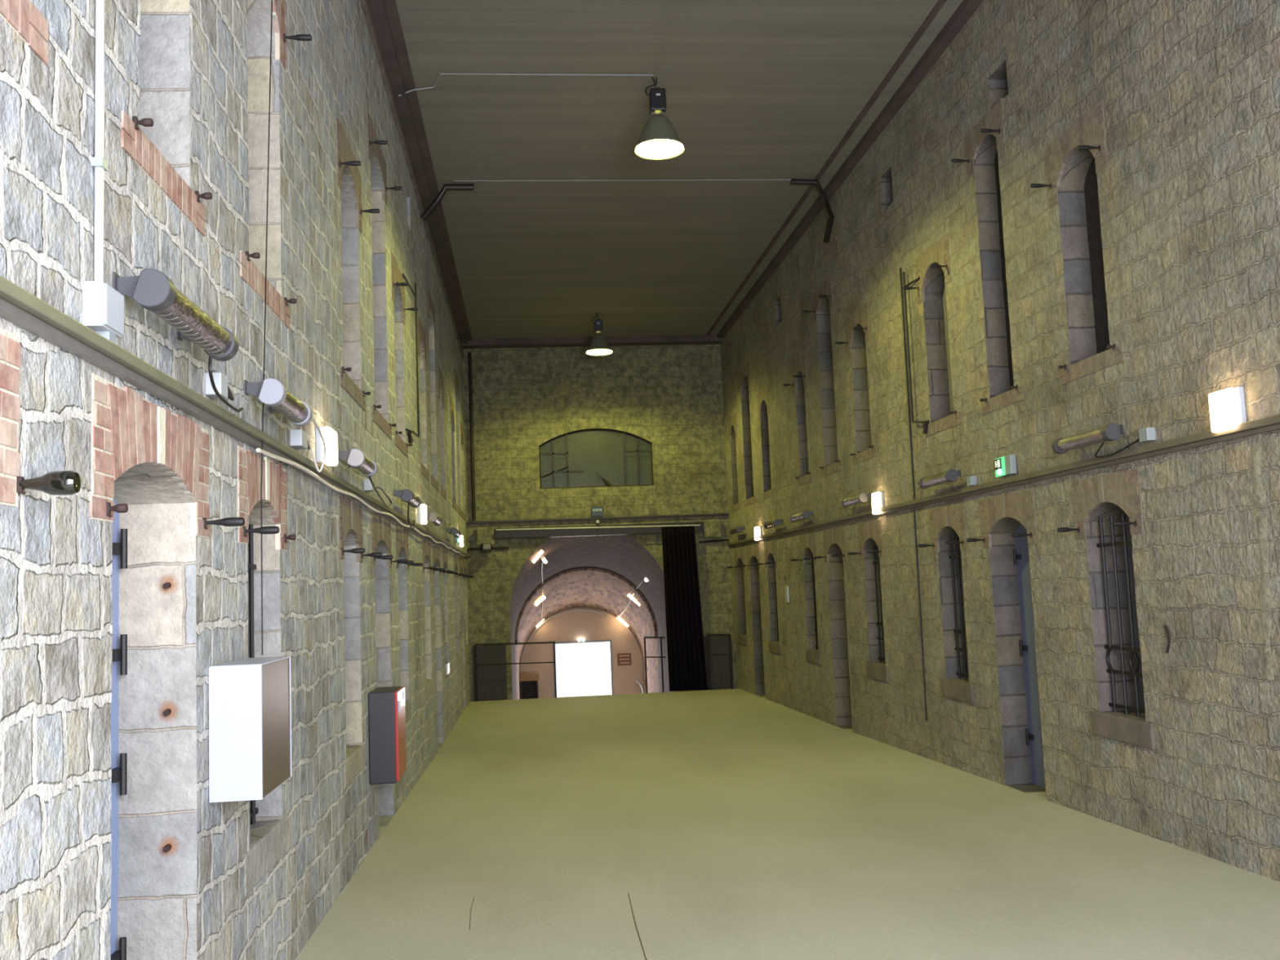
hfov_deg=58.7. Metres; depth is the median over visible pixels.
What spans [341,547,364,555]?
peg
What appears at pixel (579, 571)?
rib
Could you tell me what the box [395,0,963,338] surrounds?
ceiling
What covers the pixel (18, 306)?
cable tray
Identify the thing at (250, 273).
window
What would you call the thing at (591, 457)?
window
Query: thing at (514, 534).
lintel
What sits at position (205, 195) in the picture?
peg
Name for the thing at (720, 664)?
wooden screen
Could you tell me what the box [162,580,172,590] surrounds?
stub
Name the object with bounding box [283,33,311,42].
peg
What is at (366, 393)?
peg
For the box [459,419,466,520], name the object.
window
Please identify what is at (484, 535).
corbel
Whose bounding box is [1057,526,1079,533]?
peg
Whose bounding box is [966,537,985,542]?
peg
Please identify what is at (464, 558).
window
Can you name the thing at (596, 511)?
exit sign
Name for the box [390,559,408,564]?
peg
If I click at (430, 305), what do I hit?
window
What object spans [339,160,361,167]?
peg
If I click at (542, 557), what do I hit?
lamp
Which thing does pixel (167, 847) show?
stub
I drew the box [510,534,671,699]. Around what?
wall
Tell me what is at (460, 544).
wall lamp
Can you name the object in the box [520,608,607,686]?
conduit
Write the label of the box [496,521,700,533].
rail
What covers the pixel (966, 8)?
beam
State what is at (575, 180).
conduit
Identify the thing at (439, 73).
conduit
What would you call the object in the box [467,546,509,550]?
conduit
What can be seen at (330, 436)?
diffuser
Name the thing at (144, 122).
peg
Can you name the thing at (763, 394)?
window
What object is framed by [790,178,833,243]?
bracket
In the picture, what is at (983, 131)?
peg
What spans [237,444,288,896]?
window
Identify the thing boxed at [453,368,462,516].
window
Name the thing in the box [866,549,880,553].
peg
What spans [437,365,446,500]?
window
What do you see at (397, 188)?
peg
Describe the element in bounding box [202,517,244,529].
peg
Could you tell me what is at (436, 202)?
bracket
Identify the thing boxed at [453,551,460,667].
window
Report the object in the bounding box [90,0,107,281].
vertical conduit
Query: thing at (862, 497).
heater
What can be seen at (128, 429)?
door
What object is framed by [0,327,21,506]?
window
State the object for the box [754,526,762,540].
wall lamp
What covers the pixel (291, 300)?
peg
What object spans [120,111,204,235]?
trim
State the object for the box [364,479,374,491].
box
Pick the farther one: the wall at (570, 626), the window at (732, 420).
the wall at (570, 626)
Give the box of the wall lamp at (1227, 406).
[1208,386,1246,432]
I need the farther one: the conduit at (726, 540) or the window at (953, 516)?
the conduit at (726, 540)
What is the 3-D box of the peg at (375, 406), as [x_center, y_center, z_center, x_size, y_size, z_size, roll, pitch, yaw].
[-2.095,-0.580,9.072,0.065,0.044,0.026,-2,-5,-6]
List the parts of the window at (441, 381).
sill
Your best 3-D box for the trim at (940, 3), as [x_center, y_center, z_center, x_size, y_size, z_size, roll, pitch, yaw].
[2.486,-4.027,11.382,0.060,0.020,23.900,-2,-5,-6]
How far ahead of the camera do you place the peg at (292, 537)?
5.56 m
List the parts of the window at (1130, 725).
stone sill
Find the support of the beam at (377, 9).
attached to the ceiling
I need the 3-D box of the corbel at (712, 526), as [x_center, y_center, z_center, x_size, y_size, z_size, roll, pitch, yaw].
[1.445,0.972,22.794,0.340,0.360,0.130,-2,-5,-6]
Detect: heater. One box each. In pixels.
[112,268,239,361]
[244,377,312,426]
[337,448,377,476]
[393,488,421,507]
[426,511,442,525]
[445,527,461,537]
[728,526,745,534]
[763,519,783,528]
[789,511,813,522]
[840,493,871,506]
[917,469,961,488]
[1051,423,1123,453]
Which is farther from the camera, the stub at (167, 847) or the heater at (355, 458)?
the heater at (355, 458)
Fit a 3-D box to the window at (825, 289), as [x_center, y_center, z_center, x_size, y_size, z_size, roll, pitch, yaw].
[2.600,-1.361,15.204,0.228,2.551,0.994,-2,-5,-6]
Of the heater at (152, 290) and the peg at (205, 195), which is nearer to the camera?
the heater at (152, 290)
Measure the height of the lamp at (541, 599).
0.260 m
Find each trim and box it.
[360,0,463,357]
[383,0,471,340]
[706,0,946,335]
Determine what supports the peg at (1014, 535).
attached to the wall at (1188, 188)
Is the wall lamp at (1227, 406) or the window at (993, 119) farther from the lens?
the window at (993, 119)
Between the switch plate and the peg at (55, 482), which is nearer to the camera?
the peg at (55, 482)
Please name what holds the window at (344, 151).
in the wall at (348, 628)
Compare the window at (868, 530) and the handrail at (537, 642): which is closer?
the window at (868, 530)
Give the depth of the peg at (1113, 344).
7.78 m
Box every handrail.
[474,641,556,701]
[644,636,666,693]
[706,633,733,690]
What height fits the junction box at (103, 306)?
0.155 m
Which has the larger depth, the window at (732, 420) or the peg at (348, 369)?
the window at (732, 420)
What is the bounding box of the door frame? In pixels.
[552,640,613,697]
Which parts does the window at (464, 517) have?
sill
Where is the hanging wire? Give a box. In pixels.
[260,0,272,655]
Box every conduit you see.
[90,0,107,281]
[398,73,653,96]
[453,179,791,181]
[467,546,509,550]
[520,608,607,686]
[698,538,728,542]
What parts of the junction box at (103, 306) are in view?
lid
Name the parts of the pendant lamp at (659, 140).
cord, lamp shade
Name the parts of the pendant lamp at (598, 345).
lamp shade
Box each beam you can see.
[366,0,467,343]
[461,334,723,348]
[716,0,983,338]
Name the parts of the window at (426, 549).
stone sill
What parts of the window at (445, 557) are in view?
stone sill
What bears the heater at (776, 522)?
attached to the wall at (1188, 188)
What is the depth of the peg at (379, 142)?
9.25 m
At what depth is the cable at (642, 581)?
27.16 m
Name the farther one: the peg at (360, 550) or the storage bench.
the storage bench
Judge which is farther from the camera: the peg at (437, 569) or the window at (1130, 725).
the peg at (437, 569)
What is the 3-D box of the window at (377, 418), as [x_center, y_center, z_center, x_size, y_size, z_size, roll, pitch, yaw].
[-2.323,-1.681,9.676,0.228,2.552,1.235,-2,-5,-6]
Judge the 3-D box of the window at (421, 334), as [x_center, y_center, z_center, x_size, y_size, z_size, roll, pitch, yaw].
[-2.701,-0.946,13.555,0.248,1.835,1.084,-2,-5,-6]
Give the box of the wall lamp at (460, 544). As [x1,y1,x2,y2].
[457,535,463,546]
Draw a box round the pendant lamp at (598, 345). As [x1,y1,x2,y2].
[586,312,612,355]
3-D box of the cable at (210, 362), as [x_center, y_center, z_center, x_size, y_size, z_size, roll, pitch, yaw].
[-1.538,-0.336,4.256,0.025,0.129,0.659,-1,-5,-10]
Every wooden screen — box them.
[472,644,506,701]
[702,635,733,690]
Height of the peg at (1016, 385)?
0.044 m
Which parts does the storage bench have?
leg, panel, leg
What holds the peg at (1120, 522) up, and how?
attached to the window at (1130, 725)
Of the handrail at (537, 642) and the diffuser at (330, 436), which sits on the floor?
the handrail at (537, 642)
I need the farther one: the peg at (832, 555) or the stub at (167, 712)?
the peg at (832, 555)
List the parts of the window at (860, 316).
sill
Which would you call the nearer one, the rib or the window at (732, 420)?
the window at (732, 420)
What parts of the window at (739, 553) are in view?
stone sill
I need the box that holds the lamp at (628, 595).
[626,593,640,606]
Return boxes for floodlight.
[480,542,491,552]
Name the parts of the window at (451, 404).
sill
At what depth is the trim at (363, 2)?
11.73 m
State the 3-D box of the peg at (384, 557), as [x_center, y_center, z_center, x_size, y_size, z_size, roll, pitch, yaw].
[-1.985,0.603,8.782,0.155,0.044,0.033,-2,-5,-6]
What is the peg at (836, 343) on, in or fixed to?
attached to the window at (860, 316)
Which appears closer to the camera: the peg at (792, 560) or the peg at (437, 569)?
the peg at (437, 569)
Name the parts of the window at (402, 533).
stone sill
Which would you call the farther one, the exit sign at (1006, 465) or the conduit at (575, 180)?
the conduit at (575, 180)
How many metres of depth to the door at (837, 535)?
15.06 m
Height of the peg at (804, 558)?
0.044 m
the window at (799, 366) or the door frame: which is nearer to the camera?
the window at (799, 366)
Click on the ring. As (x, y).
(1165, 626)
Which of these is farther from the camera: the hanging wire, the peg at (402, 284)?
the peg at (402, 284)
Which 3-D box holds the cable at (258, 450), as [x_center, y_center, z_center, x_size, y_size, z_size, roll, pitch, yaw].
[-2.426,0.637,12.950,0.032,0.041,16.250,-2,-5,-6]
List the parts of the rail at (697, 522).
rail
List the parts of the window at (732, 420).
sill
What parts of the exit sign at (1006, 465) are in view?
pictogram panel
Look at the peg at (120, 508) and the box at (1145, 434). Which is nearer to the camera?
the peg at (120, 508)
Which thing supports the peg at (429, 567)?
attached to the window at (426, 549)
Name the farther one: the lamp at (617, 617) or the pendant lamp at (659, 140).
the lamp at (617, 617)
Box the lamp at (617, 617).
[616,616,628,627]
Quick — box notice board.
[617,653,631,665]
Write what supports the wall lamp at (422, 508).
attached to the wall at (348, 628)
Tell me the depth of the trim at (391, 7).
12.27 m
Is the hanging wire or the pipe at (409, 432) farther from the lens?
the pipe at (409, 432)
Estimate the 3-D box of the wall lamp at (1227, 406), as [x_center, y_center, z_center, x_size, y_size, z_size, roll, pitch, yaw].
[3.355,-0.398,6.503,0.085,0.240,0.220,-2,-5,-6]
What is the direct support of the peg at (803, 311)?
attached to the window at (825, 289)
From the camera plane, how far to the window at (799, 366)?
16.63 m
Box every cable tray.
[0,275,470,558]
[727,413,1279,546]
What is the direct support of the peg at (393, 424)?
attached to the wall at (348, 628)
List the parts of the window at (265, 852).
stone sill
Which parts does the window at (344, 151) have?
sill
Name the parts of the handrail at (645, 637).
post, rail, rail, post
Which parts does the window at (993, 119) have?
sill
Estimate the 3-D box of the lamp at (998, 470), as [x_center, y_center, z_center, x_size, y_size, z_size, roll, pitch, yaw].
[3.040,-0.068,9.600,0.053,0.056,0.056,-2,-5,-6]
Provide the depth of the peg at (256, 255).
4.96 m
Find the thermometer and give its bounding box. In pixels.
[784,586,789,602]
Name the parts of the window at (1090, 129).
sill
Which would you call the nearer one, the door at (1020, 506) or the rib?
the door at (1020, 506)
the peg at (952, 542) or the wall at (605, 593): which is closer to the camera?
the peg at (952, 542)
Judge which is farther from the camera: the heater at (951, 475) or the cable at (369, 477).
the heater at (951, 475)
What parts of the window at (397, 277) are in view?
sill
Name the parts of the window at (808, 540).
stone sill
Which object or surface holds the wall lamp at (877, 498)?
attached to the wall at (1188, 188)
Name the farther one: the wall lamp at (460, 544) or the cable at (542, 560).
the cable at (542, 560)
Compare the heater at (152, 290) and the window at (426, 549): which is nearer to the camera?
the heater at (152, 290)
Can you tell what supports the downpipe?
attached to the wall at (670, 397)
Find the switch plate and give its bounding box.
[445,662,449,675]
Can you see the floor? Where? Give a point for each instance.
(734, 824)
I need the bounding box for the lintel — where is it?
[493,521,704,538]
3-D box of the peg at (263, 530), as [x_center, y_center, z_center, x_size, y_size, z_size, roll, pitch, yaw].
[-1.593,0.215,4.774,0.155,0.044,0.033,-2,-5,-6]
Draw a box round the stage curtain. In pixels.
[662,525,707,691]
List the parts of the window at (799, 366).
sill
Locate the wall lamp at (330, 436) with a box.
[315,426,337,466]
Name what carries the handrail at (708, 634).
on the floor
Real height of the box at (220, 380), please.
0.085 m
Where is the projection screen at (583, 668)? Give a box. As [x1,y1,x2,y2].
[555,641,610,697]
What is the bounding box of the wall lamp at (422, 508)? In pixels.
[417,503,426,524]
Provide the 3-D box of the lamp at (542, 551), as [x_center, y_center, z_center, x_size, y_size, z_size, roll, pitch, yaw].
[-2.054,1.538,22.867,0.271,0.286,0.074,-2,-5,-6]
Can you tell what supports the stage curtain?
hanging from the rail at (697, 522)
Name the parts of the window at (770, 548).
stone sill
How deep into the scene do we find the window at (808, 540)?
16.55 m
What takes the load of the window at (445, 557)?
in the wall at (348, 628)
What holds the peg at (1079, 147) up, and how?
attached to the window at (1090, 129)
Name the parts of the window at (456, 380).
sill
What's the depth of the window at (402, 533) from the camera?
10.79 m
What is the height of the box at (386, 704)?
0.655 m
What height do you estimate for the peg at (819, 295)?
0.044 m
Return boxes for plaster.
[1250,433,1274,679]
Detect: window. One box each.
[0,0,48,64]
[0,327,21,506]
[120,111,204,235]
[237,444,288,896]
[240,0,289,328]
[336,115,365,411]
[338,495,364,788]
[367,109,391,439]
[391,250,408,457]
[395,523,410,722]
[417,315,429,480]
[422,537,433,700]
[426,287,439,492]
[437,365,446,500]
[441,546,449,679]
[449,395,457,511]
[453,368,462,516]
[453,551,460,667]
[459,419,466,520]
[462,557,468,657]
[538,428,653,488]
[728,413,740,511]
[733,546,747,645]
[737,360,755,506]
[757,386,773,500]
[764,540,781,653]
[791,354,812,486]
[799,533,820,664]
[812,275,842,476]
[844,301,876,465]
[857,519,888,681]
[915,231,960,437]
[928,502,973,703]
[964,97,1023,415]
[1044,100,1124,385]
[1071,467,1155,749]
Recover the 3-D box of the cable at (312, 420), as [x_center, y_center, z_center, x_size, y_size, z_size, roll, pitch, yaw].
[-1.677,-0.183,5.838,0.083,0.224,0.661,-1,-5,-11]
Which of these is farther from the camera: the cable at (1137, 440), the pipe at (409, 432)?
the pipe at (409, 432)
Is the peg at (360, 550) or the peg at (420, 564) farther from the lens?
the peg at (420, 564)
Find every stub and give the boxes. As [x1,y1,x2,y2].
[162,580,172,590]
[162,706,172,716]
[162,842,172,853]
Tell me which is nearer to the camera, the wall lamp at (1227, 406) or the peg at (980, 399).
the wall lamp at (1227, 406)
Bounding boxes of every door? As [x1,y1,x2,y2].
[89,373,210,959]
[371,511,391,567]
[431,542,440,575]
[458,555,463,579]
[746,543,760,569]
[822,526,849,686]
[978,488,1045,788]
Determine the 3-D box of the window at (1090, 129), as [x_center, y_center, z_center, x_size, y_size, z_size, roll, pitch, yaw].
[3.302,-1.678,8.227,0.248,1.840,0.914,-2,-5,-6]
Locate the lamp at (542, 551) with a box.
[531,549,544,563]
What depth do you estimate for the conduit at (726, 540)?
22.79 m
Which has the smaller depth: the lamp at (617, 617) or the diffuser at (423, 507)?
the diffuser at (423, 507)
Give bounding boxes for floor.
[295,688,1279,959]
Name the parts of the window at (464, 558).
stone sill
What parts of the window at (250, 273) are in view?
sill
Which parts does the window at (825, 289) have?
sill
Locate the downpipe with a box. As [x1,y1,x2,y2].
[467,351,475,520]
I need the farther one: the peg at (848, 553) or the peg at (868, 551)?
the peg at (848, 553)
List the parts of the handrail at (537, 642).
post, rail, rail, post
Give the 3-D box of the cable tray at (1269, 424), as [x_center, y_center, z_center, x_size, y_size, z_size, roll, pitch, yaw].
[2.925,0.171,11.060,0.055,0.072,23.780,-2,-5,-6]
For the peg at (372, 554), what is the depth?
8.13 m
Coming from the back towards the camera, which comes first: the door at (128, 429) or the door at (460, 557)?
the door at (460, 557)
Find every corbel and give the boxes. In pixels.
[476,526,494,546]
[702,519,721,537]
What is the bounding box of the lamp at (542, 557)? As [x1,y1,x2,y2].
[540,555,547,564]
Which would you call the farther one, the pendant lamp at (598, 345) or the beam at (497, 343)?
the beam at (497, 343)
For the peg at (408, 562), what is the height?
0.044 m
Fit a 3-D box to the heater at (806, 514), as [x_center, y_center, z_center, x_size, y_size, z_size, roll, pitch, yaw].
[2.338,0.526,16.429,0.175,0.117,0.800,-2,-5,-6]
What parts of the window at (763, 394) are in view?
sill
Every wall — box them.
[0,0,471,959]
[462,344,736,701]
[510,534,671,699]
[515,573,659,699]
[521,607,644,697]
[720,0,1279,881]
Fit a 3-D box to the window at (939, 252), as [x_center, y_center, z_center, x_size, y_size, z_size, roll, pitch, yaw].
[3.018,-1.395,11.139,0.248,1.836,0.954,-2,-5,-6]
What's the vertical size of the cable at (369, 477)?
0.145 m
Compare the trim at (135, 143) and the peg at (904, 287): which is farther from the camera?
the peg at (904, 287)
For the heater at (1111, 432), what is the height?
0.117 m
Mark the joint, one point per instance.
(628, 893)
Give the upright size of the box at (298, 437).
0.085 m
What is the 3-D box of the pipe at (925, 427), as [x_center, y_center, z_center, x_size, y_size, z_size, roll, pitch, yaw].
[2.809,-1.320,11.634,0.052,1.746,0.367,-1,-5,-12]
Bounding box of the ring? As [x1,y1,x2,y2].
[1164,625,1170,653]
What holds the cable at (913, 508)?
attached to the wall at (1188, 188)
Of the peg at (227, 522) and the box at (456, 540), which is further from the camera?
the box at (456, 540)
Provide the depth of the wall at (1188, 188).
8.72 m
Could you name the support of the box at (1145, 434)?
attached to the wall at (1188, 188)
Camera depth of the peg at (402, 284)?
10.67 m
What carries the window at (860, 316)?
in the wall at (1188, 188)
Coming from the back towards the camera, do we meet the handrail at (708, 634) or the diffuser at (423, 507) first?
the handrail at (708, 634)
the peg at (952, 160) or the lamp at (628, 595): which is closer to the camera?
the peg at (952, 160)
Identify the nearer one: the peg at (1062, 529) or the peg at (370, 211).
the peg at (1062, 529)
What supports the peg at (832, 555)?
attached to the wall at (1188, 188)
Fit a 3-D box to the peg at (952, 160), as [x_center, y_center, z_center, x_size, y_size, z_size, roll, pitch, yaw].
[2.871,-2.853,10.181,0.175,0.044,0.032,-2,-5,-6]
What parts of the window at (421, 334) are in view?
sill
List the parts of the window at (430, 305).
sill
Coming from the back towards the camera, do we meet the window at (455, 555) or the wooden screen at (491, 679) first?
the wooden screen at (491, 679)
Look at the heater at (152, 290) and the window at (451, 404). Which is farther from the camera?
the window at (451, 404)
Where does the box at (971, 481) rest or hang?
attached to the wall at (1188, 188)
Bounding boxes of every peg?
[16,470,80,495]
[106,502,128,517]
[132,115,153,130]
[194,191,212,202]
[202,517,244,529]
[242,525,279,537]
[245,251,260,261]
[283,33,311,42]
[283,533,296,542]
[284,297,296,306]
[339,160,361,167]
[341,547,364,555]
[342,366,351,373]
[360,208,380,214]
[361,552,382,558]
[362,391,370,396]
[368,139,387,145]
[373,404,381,409]
[373,555,393,560]
[385,186,402,191]
[389,422,396,427]
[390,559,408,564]
[393,282,408,287]
[397,560,413,565]
[404,307,418,311]
[408,562,422,567]
[423,566,436,569]
[430,568,442,571]
[791,558,802,561]
[802,310,814,312]
[803,557,814,559]
[817,294,830,297]
[831,553,844,556]
[835,341,848,344]
[847,551,861,555]
[853,326,866,330]
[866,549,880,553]
[902,286,919,290]
[917,543,934,547]
[929,264,946,268]
[945,540,964,544]
[951,158,969,163]
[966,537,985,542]
[979,397,986,402]
[980,128,1000,133]
[1009,384,1017,390]
[1011,532,1032,537]
[1030,182,1051,188]
[1057,364,1066,369]
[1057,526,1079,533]
[1076,144,1101,151]
[1106,343,1115,350]
[1111,520,1137,526]
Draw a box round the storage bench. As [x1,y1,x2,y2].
[520,671,538,699]
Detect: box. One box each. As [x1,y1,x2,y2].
[82,280,124,343]
[204,372,234,400]
[289,429,310,449]
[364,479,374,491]
[368,686,406,784]
[453,536,459,542]
[966,475,977,486]
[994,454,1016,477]
[1138,426,1155,442]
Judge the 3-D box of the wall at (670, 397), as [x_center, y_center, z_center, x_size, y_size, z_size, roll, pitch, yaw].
[-0.801,1.651,22.716,5.227,8.970,0.280,-2,-5,-6]
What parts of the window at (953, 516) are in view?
stone sill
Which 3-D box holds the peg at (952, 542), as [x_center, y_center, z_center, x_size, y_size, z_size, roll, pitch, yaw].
[2.932,0.585,10.592,0.175,0.044,0.032,-2,-5,-6]
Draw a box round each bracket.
[420,183,474,220]
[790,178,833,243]
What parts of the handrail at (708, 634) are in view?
post, rail, post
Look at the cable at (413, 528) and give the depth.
10.41 m
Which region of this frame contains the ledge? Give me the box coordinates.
[466,513,728,524]
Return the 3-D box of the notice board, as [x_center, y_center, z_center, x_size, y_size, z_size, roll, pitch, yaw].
[-0.408,4.692,29.772,0.360,0.310,0.023,-2,-5,-6]
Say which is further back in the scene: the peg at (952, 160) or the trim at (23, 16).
the peg at (952, 160)
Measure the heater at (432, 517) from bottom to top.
0.117 m
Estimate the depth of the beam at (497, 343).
22.73 m
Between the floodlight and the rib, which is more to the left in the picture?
the floodlight
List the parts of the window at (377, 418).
sill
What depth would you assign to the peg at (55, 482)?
2.66 m
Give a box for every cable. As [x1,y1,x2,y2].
[208,355,243,412]
[255,448,466,556]
[310,417,326,472]
[368,475,391,506]
[407,502,414,530]
[541,560,542,617]
[618,581,642,617]
[899,267,915,499]
[913,508,927,720]
[1094,438,1139,457]
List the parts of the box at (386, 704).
handle, door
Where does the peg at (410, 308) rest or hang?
attached to the wall at (348, 628)
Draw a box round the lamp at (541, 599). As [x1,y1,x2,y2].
[533,595,546,606]
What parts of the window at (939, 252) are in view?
sill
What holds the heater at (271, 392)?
attached to the wall at (348, 628)
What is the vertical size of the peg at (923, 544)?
0.044 m
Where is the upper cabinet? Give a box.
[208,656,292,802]
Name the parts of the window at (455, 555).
stone sill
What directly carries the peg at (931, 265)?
attached to the window at (939, 252)
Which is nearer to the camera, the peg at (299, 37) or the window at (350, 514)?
the peg at (299, 37)
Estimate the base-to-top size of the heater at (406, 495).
0.117 m
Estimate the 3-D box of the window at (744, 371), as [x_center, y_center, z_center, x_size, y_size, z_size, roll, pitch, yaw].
[2.055,-0.823,20.771,0.228,2.550,1.074,-2,-5,-6]
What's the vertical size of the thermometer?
0.250 m
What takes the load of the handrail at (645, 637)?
on the floor
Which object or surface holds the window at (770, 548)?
in the wall at (1188, 188)
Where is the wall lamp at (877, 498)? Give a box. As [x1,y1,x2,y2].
[871,491,884,514]
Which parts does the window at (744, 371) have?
sill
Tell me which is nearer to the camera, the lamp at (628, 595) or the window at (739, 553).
the window at (739, 553)
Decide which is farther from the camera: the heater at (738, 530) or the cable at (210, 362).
the heater at (738, 530)
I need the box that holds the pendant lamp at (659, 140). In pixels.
[634,76,684,159]
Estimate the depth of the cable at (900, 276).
11.98 m
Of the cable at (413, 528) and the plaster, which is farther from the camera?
the cable at (413, 528)
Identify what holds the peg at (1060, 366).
attached to the wall at (1188, 188)
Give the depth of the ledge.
22.60 m
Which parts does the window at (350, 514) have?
stone sill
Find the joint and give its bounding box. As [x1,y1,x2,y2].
[627,893,646,959]
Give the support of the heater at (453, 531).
attached to the wall at (348, 628)
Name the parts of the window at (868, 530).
stone sill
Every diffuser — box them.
[322,426,337,466]
[420,503,426,524]
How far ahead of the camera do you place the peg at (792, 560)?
16.84 m
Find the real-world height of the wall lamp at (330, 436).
0.210 m
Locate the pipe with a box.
[635,679,644,693]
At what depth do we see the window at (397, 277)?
11.06 m
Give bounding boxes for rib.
[515,568,657,644]
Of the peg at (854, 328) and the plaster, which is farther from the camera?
the peg at (854, 328)
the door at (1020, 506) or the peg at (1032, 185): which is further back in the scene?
the door at (1020, 506)
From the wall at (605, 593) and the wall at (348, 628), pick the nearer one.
the wall at (348, 628)

